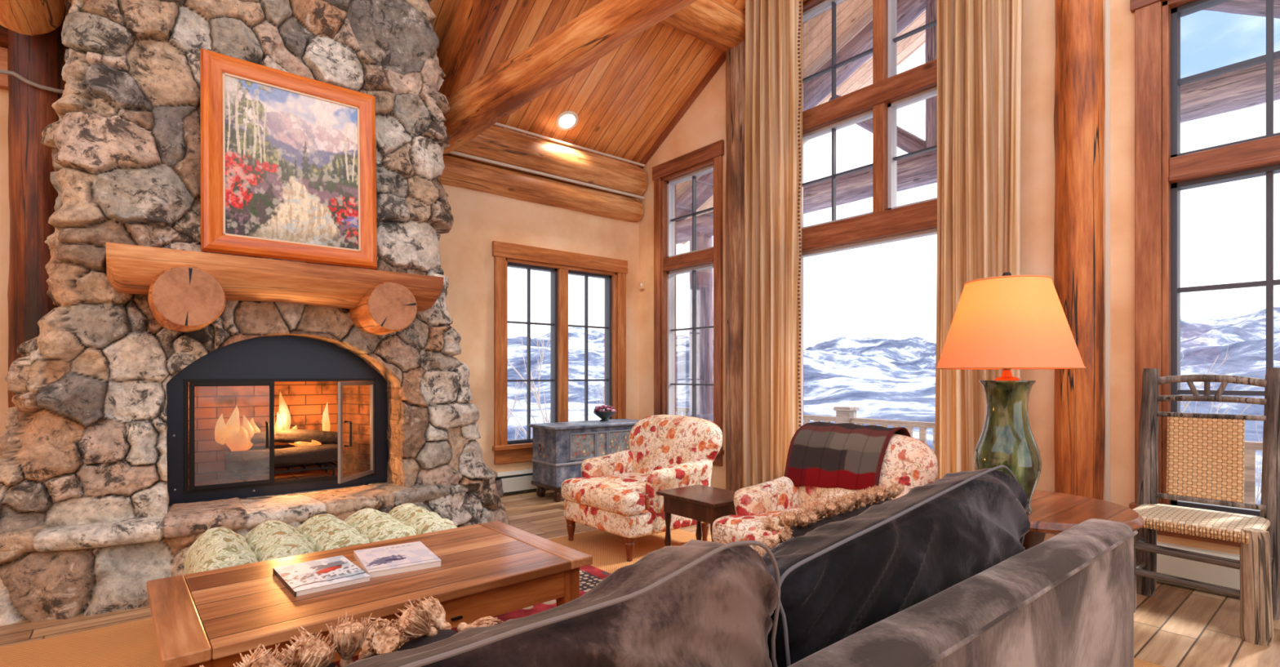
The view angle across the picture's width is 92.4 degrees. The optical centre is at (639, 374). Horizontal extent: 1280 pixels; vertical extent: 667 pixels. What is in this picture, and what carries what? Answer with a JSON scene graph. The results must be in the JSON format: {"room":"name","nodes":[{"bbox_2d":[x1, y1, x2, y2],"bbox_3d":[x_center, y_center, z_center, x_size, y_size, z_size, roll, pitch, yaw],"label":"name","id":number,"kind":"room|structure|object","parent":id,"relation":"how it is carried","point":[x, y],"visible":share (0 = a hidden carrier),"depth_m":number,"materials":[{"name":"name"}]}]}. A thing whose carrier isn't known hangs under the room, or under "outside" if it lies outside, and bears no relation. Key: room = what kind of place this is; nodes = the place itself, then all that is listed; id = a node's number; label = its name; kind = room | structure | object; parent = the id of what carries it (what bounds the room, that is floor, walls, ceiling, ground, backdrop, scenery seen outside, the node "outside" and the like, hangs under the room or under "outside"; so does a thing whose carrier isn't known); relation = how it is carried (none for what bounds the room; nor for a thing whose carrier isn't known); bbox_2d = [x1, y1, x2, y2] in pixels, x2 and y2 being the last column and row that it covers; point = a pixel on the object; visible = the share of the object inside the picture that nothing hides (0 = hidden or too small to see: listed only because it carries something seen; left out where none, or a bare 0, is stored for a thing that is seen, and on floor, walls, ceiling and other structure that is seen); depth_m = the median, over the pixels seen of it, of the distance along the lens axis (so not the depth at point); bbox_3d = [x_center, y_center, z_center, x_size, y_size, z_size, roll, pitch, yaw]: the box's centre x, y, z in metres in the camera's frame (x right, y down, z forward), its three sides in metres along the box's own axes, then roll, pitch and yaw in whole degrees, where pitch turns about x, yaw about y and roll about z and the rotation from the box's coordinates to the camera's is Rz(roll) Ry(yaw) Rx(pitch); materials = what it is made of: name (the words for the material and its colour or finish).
{"room":"living room","nodes":[
{"label":"living room","id":0,"kind":"room"},
{"bbox_2d":[0,88,639,472],"bbox_3d":[-3.008,-0.800,4.907,7.600,4.000,0.200,0,0,-40],"label":"wall","id":1,"kind":"structure","parent":0,"point":[481,219],"depth_m":6.01,"materials":[{"name":"paint"}]},
{"bbox_2d":[0,47,8,90],"bbox_3d":[-4.225,-1.940,3.730,0.625,0.240,0.070,0,0,-40],"label":"trim","id":2,"kind":"structure","parent":1,"relation":"attached to","point":[3,51],"depth_m":3.87,"materials":[{"name":"brown wood"}]},
{"bbox_2d":[0,25,8,48],"bbox_3d":[-4.322,-2.246,3.671,1.200,0.389,0.388,-1,0,-39],"label":"log beam","id":3,"kind":"structure","parent":1,"relation":"attached to","point":[3,31],"depth_m":3.81,"materials":[{"name":"brown wood"}]},
{"bbox_2d":[497,468,546,494],"bbox_3d":[-0.936,1.085,6.442,1.950,0.230,0.068,0,0,-40],"label":"baseboard heater","id":4,"kind":"object","parent":1,"relation":"attached to","point":[516,481],"visible":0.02,"depth_m":6.17,"materials":[{"name":"white metal"}]},
{"bbox_2d":[439,154,643,222],"bbox_3d":[-1.183,-1.918,6.285,2.970,0.280,0.279,0,0,-40],"label":"log beam","id":5,"kind":"structure","parent":1,"relation":"attached to","point":[457,172],"depth_m":6.26,"materials":[{"name":"brown wood"}]},
{"bbox_2d":[444,125,647,198],"bbox_3d":[-1.169,-2.247,6.268,2.970,0.389,0.396,0,0,-39],"label":"log beam","id":6,"kind":"structure","parent":1,"relation":"attached to","point":[494,144],"depth_m":6.31,"materials":[{"name":"brown wood"}]},
{"bbox_2d":[443,0,697,154],"bbox_3d":[0.121,-2.057,3.281,0.396,0.692,6.118,0,0,-41],"label":"log beam","id":7,"kind":"structure","parent":6,"relation":"attached to","point":[526,76],"depth_m":3.93,"materials":[{"name":"brown wood"}]},
{"bbox_2d":[448,151,644,199],"bbox_3d":[-0.989,-2.058,6.293,2.680,0.032,0.032,0,0,-40],"label":"trim","id":8,"kind":"structure","parent":1,"relation":"attached to","point":[455,153],"depth_m":6.27,"materials":[{"name":"beige"}]},
{"bbox_2d":[492,240,627,464],"bbox_3d":[-0.856,-0.217,6.643,1.680,2.205,0.260,0,0,-40],"label":"window","id":9,"kind":"structure","parent":1,"relation":"in","point":[615,282],"depth_m":6.58,"materials":[{"name":"brown wood"}]},
{"bbox_2d":[493,122,644,166],"bbox_3d":[-0.986,-2.435,6.289,2.680,0.028,0.028,0,0,-40],"label":"trim","id":10,"kind":"structure","parent":1,"relation":"attached to","point":[496,123],"depth_m":6.45,"materials":[{"name":"beige"}]},
{"bbox_2d":[429,0,745,165],"bbox_3d":[-2.037,-3.329,3.744,7.620,1.837,3.104,0,0,-40],"label":"ceiling","id":11,"kind":"structure","parent":0,"point":[623,102],"depth_m":6.07,"materials":[{"name":"brown wood"}]},
{"bbox_2d":[436,0,508,97],"bbox_3d":[-0.907,-3.191,4.409,0.341,1.943,3.093,0,0,-40],"label":"log beam","id":12,"kind":"structure","parent":11,"relation":"attached to","point":[473,24],"depth_m":4.90,"materials":[{"name":"brown wood"}]},
{"bbox_2d":[555,111,578,130],"bbox_3d":[-0.750,-2.607,6.302,0.243,0.126,0.212,0,0,-36],"label":"recessed light","id":13,"kind":"object","parent":11,"relation":"in","point":[567,120],"visible":1,"depth_m":6.29,"materials":[{"name":"white glass"}]},
{"bbox_2d":[742,0,802,488],"bbox_3d":[1.171,-1.310,5.527,0.115,4.980,0.741,0,0,-40],"label":"curtain","id":14,"kind":"object","parent":11,"relation":"hanging from","point":[772,310],"visible":0.88,"depth_m":5.47,"materials":[{"name":"fabric"}]},
{"bbox_2d":[0,488,1279,666],"bbox_3d":[-0.323,1.260,1.807,7.800,0.120,8.400,0,0,-40],"label":"floor","id":15,"kind":"structure","parent":0,"point":[1177,625],"depth_m":2.95,"materials":[{"name":"brown wood"}]},
{"bbox_2d":[7,0,69,408],"bbox_3d":[-3.800,-0.650,3.905,0.321,3.700,0.317,0,0,-13],"label":"column","id":16,"kind":"structure","parent":15,"relation":"on","point":[39,60],"depth_m":3.77,"materials":[{"name":"brown wood"}]},
{"bbox_2d":[0,69,63,93],"bbox_3d":[-3.697,-1.790,3.761,0.327,0.072,0.047,0,0,-45],"label":"cable","id":17,"kind":"object","parent":16,"relation":"attached to","point":[3,72],"visible":0.81,"depth_m":3.73,"materials":[{"name":"grey plastic"}]},
{"bbox_2d":[0,0,509,625],"bbox_3d":[-2.857,-0.940,3.869,4.440,4.320,1.594,0,0,-40],"label":"stone fireplace","id":18,"kind":"object","parent":15,"relation":"on","point":[86,519],"visible":0.76,"depth_m":3.46,"materials":[{"name":"grey stone"}]},
{"bbox_2d":[0,0,64,35],"bbox_3d":[-1.866,-2.218,1.416,0.409,0.410,5.760,-1,0,-39],"label":"log beam","id":19,"kind":"structure","parent":18,"relation":"attached to","point":[25,17],"depth_m":3.52,"materials":[{"name":"brown wood"}]},
{"bbox_2d":[106,242,443,335],"bbox_3d":[-2.131,-0.455,3.776,1.735,0.421,0.588,0,0,-40],"label":"mantel","id":20,"kind":"object","parent":18,"relation":"attached to","point":[187,291],"visible":0.98,"depth_m":3.51,"materials":[{"name":"brown wood"}]},
{"bbox_2d":[166,335,388,506],"bbox_3d":[-2.410,0.255,4.166,1.380,1.090,0.824,0,0,-40],"label":"fireplace insert","id":21,"kind":"object","parent":18,"relation":"on","point":[251,375],"depth_m":4.22,"materials":[{"name":"black metal"}]},
{"bbox_2d":[229,444,297,451],"bbox_3d":[-2.542,0.559,4.365,0.630,0.137,0.132,-1,0,-40],"label":"log","id":22,"kind":"object","parent":21,"relation":"on","point":[276,446],"visible":0.11,"depth_m":4.30,"materials":[{"name":"brown wood"}]},
{"bbox_2d":[250,431,279,444],"bbox_3d":[-2.591,0.431,4.228,0.344,0.094,0.090,0,0,-36],"label":"log","id":23,"kind":"object","parent":22,"relation":"on","point":[258,437],"visible":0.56,"depth_m":4.19,"materials":[{"name":"brown wood"}]},
{"bbox_2d":[224,444,337,471],"bbox_3d":[-2.440,0.567,4.233,0.702,0.142,0.137,0,0,-38],"label":"log","id":24,"kind":"object","parent":21,"relation":"on","point":[234,460],"visible":0.94,"depth_m":4.17,"materials":[{"name":"brown wood"}]},
{"bbox_2d":[214,391,329,451],"bbox_3d":[-2.518,0.321,4.252,0.708,0.411,0.153,0,0,-40],"label":"flames","id":25,"kind":"object","parent":24,"relation":"on","point":[237,437],"visible":0.91,"depth_m":4.11,"materials":[{"name":"orange"}]},
{"bbox_2d":[275,428,337,444],"bbox_3d":[-2.357,0.440,4.376,0.424,0.127,0.099,0,0,-30],"label":"log","id":26,"kind":"object","parent":24,"relation":"on","point":[287,435],"visible":0.84,"depth_m":4.33,"materials":[{"name":"brown wood"}]},
{"bbox_2d":[200,48,377,270],"bbox_3d":[-2.173,-1.310,3.870,0.975,1.186,0.106,0,0,-40],"label":"framed painting","id":27,"kind":"object","parent":18,"relation":"attached to","point":[288,160],"visible":1,"depth_m":3.83,"materials":[{"name":"brown wood"}]},
{"bbox_2d":[0,528,1164,666],"bbox_3d":[-0.976,1.196,1.852,5.650,0.008,3.600,0,0,-40],"label":"sisal rug","id":28,"kind":"object","parent":15,"relation":"on","point":[132,643],"visible":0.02,"depth_m":2.73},
{"bbox_2d":[326,564,610,666],"bbox_3d":[-0.474,1.188,2.564,1.850,0.008,1.900,0,0,-40],"label":"oriental rug","id":29,"kind":"object","parent":28,"relation":"on","point":[590,576],"visible":0.02,"depth_m":3.18,"materials":[{"name":"red fabric"}]},
{"bbox_2d":[183,502,457,576],"bbox_3d":[-1.538,0.958,3.061,1.155,0.451,0.632,0,0,-40],"label":"tufted ottoman","id":30,"kind":"object","parent":29,"relation":"on","point":[216,548],"visible":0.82,"depth_m":2.93,"materials":[{"name":"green fabric"}]},
{"bbox_2d":[146,520,592,666],"bbox_3d":[-0.996,0.967,2.387,1.410,0.434,0.820,0,0,-41],"label":"coffee table","id":31,"kind":"object","parent":29,"relation":"on","point":[210,618],"visible":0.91,"depth_m":2.17,"materials":[{"name":"brown wood"}]},
{"bbox_2d":[272,555,370,596],"bbox_3d":[-1.187,0.741,2.281,0.246,0.018,0.345,0,0,-41],"label":"magazine","id":32,"kind":"object","parent":31,"relation":"on","point":[304,578],"visible":1,"depth_m":2.24,"materials":[{"name":"white paper"}]},
{"bbox_2d":[353,541,440,577],"bbox_3d":[-0.981,0.738,2.470,0.266,0.023,0.335,0,0,-34],"label":"magazine","id":33,"kind":"object","parent":31,"relation":"on","point":[376,562],"visible":1,"depth_m":2.42,"materials":[{"name":"white paper"}]},
{"bbox_2d":[560,414,722,561],"bbox_3d":[-0.006,0.750,4.421,0.905,0.885,0.920,0,0,-41],"label":"armchair","id":34,"kind":"object","parent":28,"relation":"on","point":[615,493],"visible":0.8,"depth_m":4.28,"materials":[{"name":"fabric"}]},
{"bbox_2d":[560,472,647,516],"bbox_3d":[-0.083,0.827,4.353,0.700,0.210,0.793,0,0,-41],"label":"seat cushion","id":35,"kind":"object","parent":34,"relation":"on","point":[593,494],"depth_m":4.12,"materials":[{"name":"fabric"}]},
{"bbox_2d":[655,484,736,546],"bbox_3d":[0.401,0.956,3.726,0.380,0.472,0.500,0,0,-40],"label":"side table","id":36,"kind":"object","parent":28,"relation":"on","point":[700,503],"visible":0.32,"depth_m":3.65,"materials":[{"name":"brown wood"}]},
{"bbox_2d":[343,465,1137,666],"bbox_3d":[0.144,0.718,1.445,2.720,0.949,1.094,0,0,-40],"label":"sofa","id":37,"kind":"object","parent":28,"relation":"on","point":[940,573],"visible":1,"depth_m":1.13,"materials":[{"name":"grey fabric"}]},
{"bbox_2d":[199,595,502,666],"bbox_3d":[-0.504,0.640,1.103,0.616,0.400,0.289,0,0,-43],"label":"pillow","id":38,"kind":"object","parent":37,"relation":"on","point":[417,626],"visible":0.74,"depth_m":1.12,"materials":[{"name":"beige fabric"}]},
{"bbox_2d":[343,539,778,666],"bbox_3d":[-0.252,0.510,0.759,1.123,0.465,0.286,0,0,-40],"label":"cushion","id":39,"kind":"object","parent":37,"relation":"on","point":[695,602],"depth_m":0.88,"materials":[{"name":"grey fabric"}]},
{"bbox_2d":[760,480,905,552],"bbox_3d":[0.660,0.560,1.905,0.745,0.380,0.231,0,0,-42],"label":"throw blanket","id":40,"kind":"object","parent":37,"relation":"on","point":[797,523],"visible":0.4,"depth_m":1.84,"materials":[{"name":"beige fabric"}]},
{"bbox_2d":[761,467,1030,666],"bbox_3d":[0.612,0.498,1.471,1.113,0.487,0.289,0,0,-40],"label":"cushion","id":41,"kind":"object","parent":37,"relation":"on","point":[838,580],"depth_m":1.27,"materials":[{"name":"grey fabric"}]},
{"bbox_2d":[712,433,937,556],"bbox_3d":[0.942,0.750,3.193,0.905,0.885,0.867,0,0,-38],"label":"armchair","id":42,"kind":"object","parent":28,"relation":"on","point":[909,462],"visible":0.18,"depth_m":3.16,"materials":[{"name":"fabric"}]},
{"bbox_2d":[712,506,839,556],"bbox_3d":[0.860,0.827,3.130,0.700,0.210,0.793,0,0,-38],"label":"seat cushion","id":43,"kind":"object","parent":42,"relation":"on","point":[746,525],"depth_m":3.13,"materials":[{"name":"fabric"}]},
{"bbox_2d":[784,421,911,489],"bbox_3d":[1.157,0.462,3.462,0.349,0.369,0.609,0,0,-37],"label":"throw blanket","id":44,"kind":"object","parent":42,"relation":"on","point":[826,455],"visible":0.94,"depth_m":3.37,"materials":[{"name":"fabric"}]},
{"bbox_2d":[1019,489,1144,549],"bbox_3d":[1.752,0.885,2.779,0.824,0.611,0.824,0,0,-40],"label":"end table","id":45,"kind":"object","parent":28,"relation":"on","point":[1052,513],"visible":0.22,"depth_m":2.60,"materials":[{"name":"brown wood"}]},
{"bbox_2d":[935,271,1086,514],"bbox_3d":[1.575,0.070,2.633,0.552,1.021,0.552,0,0,-40],"label":"table lamp","id":46,"kind":"object","parent":45,"relation":"on","point":[1007,322],"visible":0.92,"depth_m":2.51,"materials":[{"name":"fabric"}]},
{"bbox_2d":[973,380,1041,514],"bbox_3d":[1.575,0.302,2.633,0.252,0.556,0.252,0,0,-40],"label":"lamp base","id":47,"kind":"object","parent":46,"relation":"attached to","point":[1006,438],"depth_m":2.56,"materials":[{"name":"green ceramic"}]},
{"bbox_2d":[528,418,639,502],"bbox_3d":[-0.488,0.843,6.252,1.190,0.715,0.490,0,0,-40],"label":"chest","id":48,"kind":"object","parent":15,"relation":"on","point":[560,449],"visible":0.59,"depth_m":5.92,"materials":[{"name":"blue paint"}]},
{"bbox_2d":[593,404,616,421],"bbox_3d":[-0.378,0.400,6.433,0.236,0.170,0.243,0,0,-40],"label":"flower bowl","id":49,"kind":"object","parent":48,"relation":"on","point":[609,411],"visible":1,"depth_m":6.38,"materials":[{"name":"grey metal"}]},
{"bbox_2d":[724,40,745,491],"bbox_3d":[0.992,-1.100,6.028,0.309,4.600,0.311,0,0,-13],"label":"column","id":50,"kind":"structure","parent":15,"relation":"on","point":[735,56],"depth_m":5.91,"materials":[{"name":"brown wood"}]},
{"bbox_2d":[660,0,745,52],"bbox_3d":[-1.757,-3.322,3.774,7.090,0.418,0.414,-1,0,-39],"label":"log beam","id":51,"kind":"structure","parent":50,"relation":"on","point":[719,24],"depth_m":5.62,"materials":[{"name":"brown wood"}]},
{"bbox_2d":[1053,0,1104,535],"bbox_3d":[2.778,-1.100,3.878,0.267,4.600,0.271,0,0,-40],"label":"column","id":52,"kind":"structure","parent":15,"relation":"on","point":[1079,79],"depth_m":3.77,"materials":[{"name":"brown wood"}]},
{"bbox_2d":[1133,367,1279,645],"bbox_3d":[2.795,0.583,3.079,0.548,1.239,0.586,0,0,-40],"label":"chair","id":53,"kind":"object","parent":15,"relation":"on","point":[1205,452],"visible":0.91,"depth_m":3.10,"materials":[{"name":"brown plant"}]},
{"bbox_2d":[639,0,1239,554],"bbox_3d":[2.609,-1.600,4.224,0.200,5.600,8.400,0,0,-40],"label":"wall","id":54,"kind":"structure","parent":0,"point":[704,123],"depth_m":4.02,"materials":[{"name":"paint"}]},
{"bbox_2d":[639,280,644,289],"bbox_3d":[0.021,-1.050,7.184,0.028,0.100,0.076,0,0,-40],"label":"thermostat","id":55,"kind":"object","parent":54,"relation":"attached to","point":[642,283],"visible":1,"depth_m":7.17,"materials":[{"name":"white plastic"}]},
{"bbox_2d":[636,52,725,168],"bbox_3d":[0.908,-3.255,6.117,0.038,1.811,3.089,0,0,-40],"label":"trim","id":56,"kind":"structure","parent":54,"relation":"attached to","point":[722,59],"depth_m":6.61,"materials":[{"name":"brown wood"}]},
{"bbox_2d":[652,139,724,466],"bbox_3d":[0.563,-0.723,6.659,0.260,3.295,1.080,0,0,-40],"label":"window","id":57,"kind":"structure","parent":54,"relation":"in","point":[667,264],"depth_m":6.80,"materials":[{"name":"brown wood"}]},
{"bbox_2d":[675,0,925,244],"bbox_3d":[3.044,-3.550,6.527,3.400,2.700,11.000,0,0,-40],"label":"porch roof","id":58,"kind":"structure","parent":54,"relation":"attached to","point":[852,16],"depth_m":7.87,"materials":[{"name":"brown wood"}]},
{"bbox_2d":[801,0,937,425],"bbox_3d":[1.956,-1.248,4.969,0.260,4.345,1.980,0,0,-40],"label":"window","id":59,"kind":"structure","parent":54,"relation":"in","point":[889,91],"depth_m":4.93,"materials":[{"name":"brown wood"}]},
{"bbox_2d":[1105,0,1110,502],"bbox_3d":[2.867,-1.100,3.757,0.016,4.600,0.024,0,0,-40],"label":"trim","id":60,"kind":"structure","parent":54,"relation":"attached to","point":[1107,2],"depth_m":3.75,"materials":[{"name":"beige"}]},
{"bbox_2d":[1155,541,1239,597],"bbox_3d":[3.666,1.085,2.731,0.068,0.230,2.550,0,0,-40],"label":"baseboard heater","id":61,"kind":"object","parent":54,"relation":"attached to","point":[1225,576],"visible":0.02,"depth_m":3.39,"materials":[{"name":"white metal"}]},
{"bbox_2d":[1128,0,1279,546],"bbox_3d":[3.362,-0.688,3.264,0.260,3.225,1.160,0,0,-40],"label":"window","id":62,"kind":"structure","parent":54,"relation":"in","point":[1162,171],"depth_m":3.55,"materials":[{"name":"brown wood"}]},
{"bbox_2d":[934,0,1022,479],"bbox_3d":[2.288,-1.310,4.167,0.120,4.980,0.642,0,0,-40],"label":"curtain","id":63,"kind":"object","parent":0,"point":[980,42],"visible":0.62,"depth_m":4.17,"materials":[{"name":"fabric"}]},
{"label":"outside","id":64,"kind":"structure","parent":0,"visible":0},
{"bbox_3d":[3.189,1.600,6.193,3.200,0.100,13.500,0,0,-39],"label":"deck","id":65,"kind":"object","parent":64,"visible":0},
{"bbox_2d":[675,406,1262,503],"bbox_3d":[3.973,0.995,7.050,0.250,1.110,13.225,0,0,-40],"label":"deck railing","id":66,"kind":"object","parent":65,"relation":"on","point":[843,414],"visible":0.19,"depth_m":7.66,"materials":[{"name":"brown wood"}]},
{"bbox_2d":[675,0,1279,422],"bbox_3d":[3.377,-1.615,6.905,0.391,6.330,9.560,0,0,-40],"label":"truss","id":67,"kind":"object","parent":65,"relation":"on","point":[1246,87],"visible":0.46,"depth_m":7.39,"materials":[{"name":"brown wood"}]},
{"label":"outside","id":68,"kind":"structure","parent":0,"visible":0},
{"bbox_2d":[507,306,1279,504],"bbox_3d":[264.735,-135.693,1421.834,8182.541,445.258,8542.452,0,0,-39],"label":"hills","id":69,"kind":"structure","parent":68,"point":[896,378],"depth_m":1830.40,"materials":[{"name":"white snow"}]},
{"bbox_2d":[507,399,525,439],"bbox_3d":[-4.668,3.260,19.791,2.652,5.786,1.995,0,0,14],"label":"bare tree","id":70,"kind":"object","parent":69,"relation":"on","point":[509,399],"visible":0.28,"depth_m":20.01,"materials":[{"name":"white plant"}]},
{"bbox_2d":[507,359,541,420],"bbox_3d":[-3.718,2.275,17.093,2.023,6.815,1.415,0,0,-10],"label":"bare tree","id":71,"kind":"object","parent":69,"relation":"on","point":[515,392],"visible":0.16,"depth_m":16.80,"materials":[{"name":"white plant"}]},
{"bbox_2d":[507,313,573,433],"bbox_3d":[-3.064,1.776,16.042,3.279,7.392,2.468,0,0,10],"label":"bare tree","id":72,"kind":"object","parent":69,"relation":"on","point":[537,396],"visible":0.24,"depth_m":15.66,"materials":[{"name":"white plant"}]},
{"bbox_2d":[509,413,574,438],"bbox_3d":[-3.658,3.733,22.873,2.215,5.655,2.943,0,0,-43],"label":"bare tree","id":73,"kind":"object","parent":69,"relation":"on","point":[517,427],"visible":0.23,"depth_m":22.64,"materials":[{"name":"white plant"}]},
{"bbox_2d":[515,330,570,439],"bbox_3d":[-2.864,2.234,18.282,1.413,7.206,2.019,0,0,14],"label":"bare tree","id":74,"kind":"object","parent":69,"relation":"on","point":[531,383],"visible":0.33,"depth_m":17.90,"materials":[{"name":"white plant"}]},
{"bbox_2d":[578,382,604,417],"bbox_3d":[-0.727,2.475,15.104,1.523,5.636,1.551,0,0,18],"label":"bare tree","id":75,"kind":"object","parent":69,"relation":"on","point":[596,383],"visible":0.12,"depth_m":14.71,"materials":[{"name":"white plant"}]},
{"bbox_2d":[1180,342,1259,414],"bbox_3d":[10.986,2.346,11.987,2.993,5.962,2.252,0,0,-20],"label":"bare tree","id":76,"kind":"object","parent":69,"relation":"on","point":[1202,383],"visible":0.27,"depth_m":11.54,"materials":[{"name":"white plant"}]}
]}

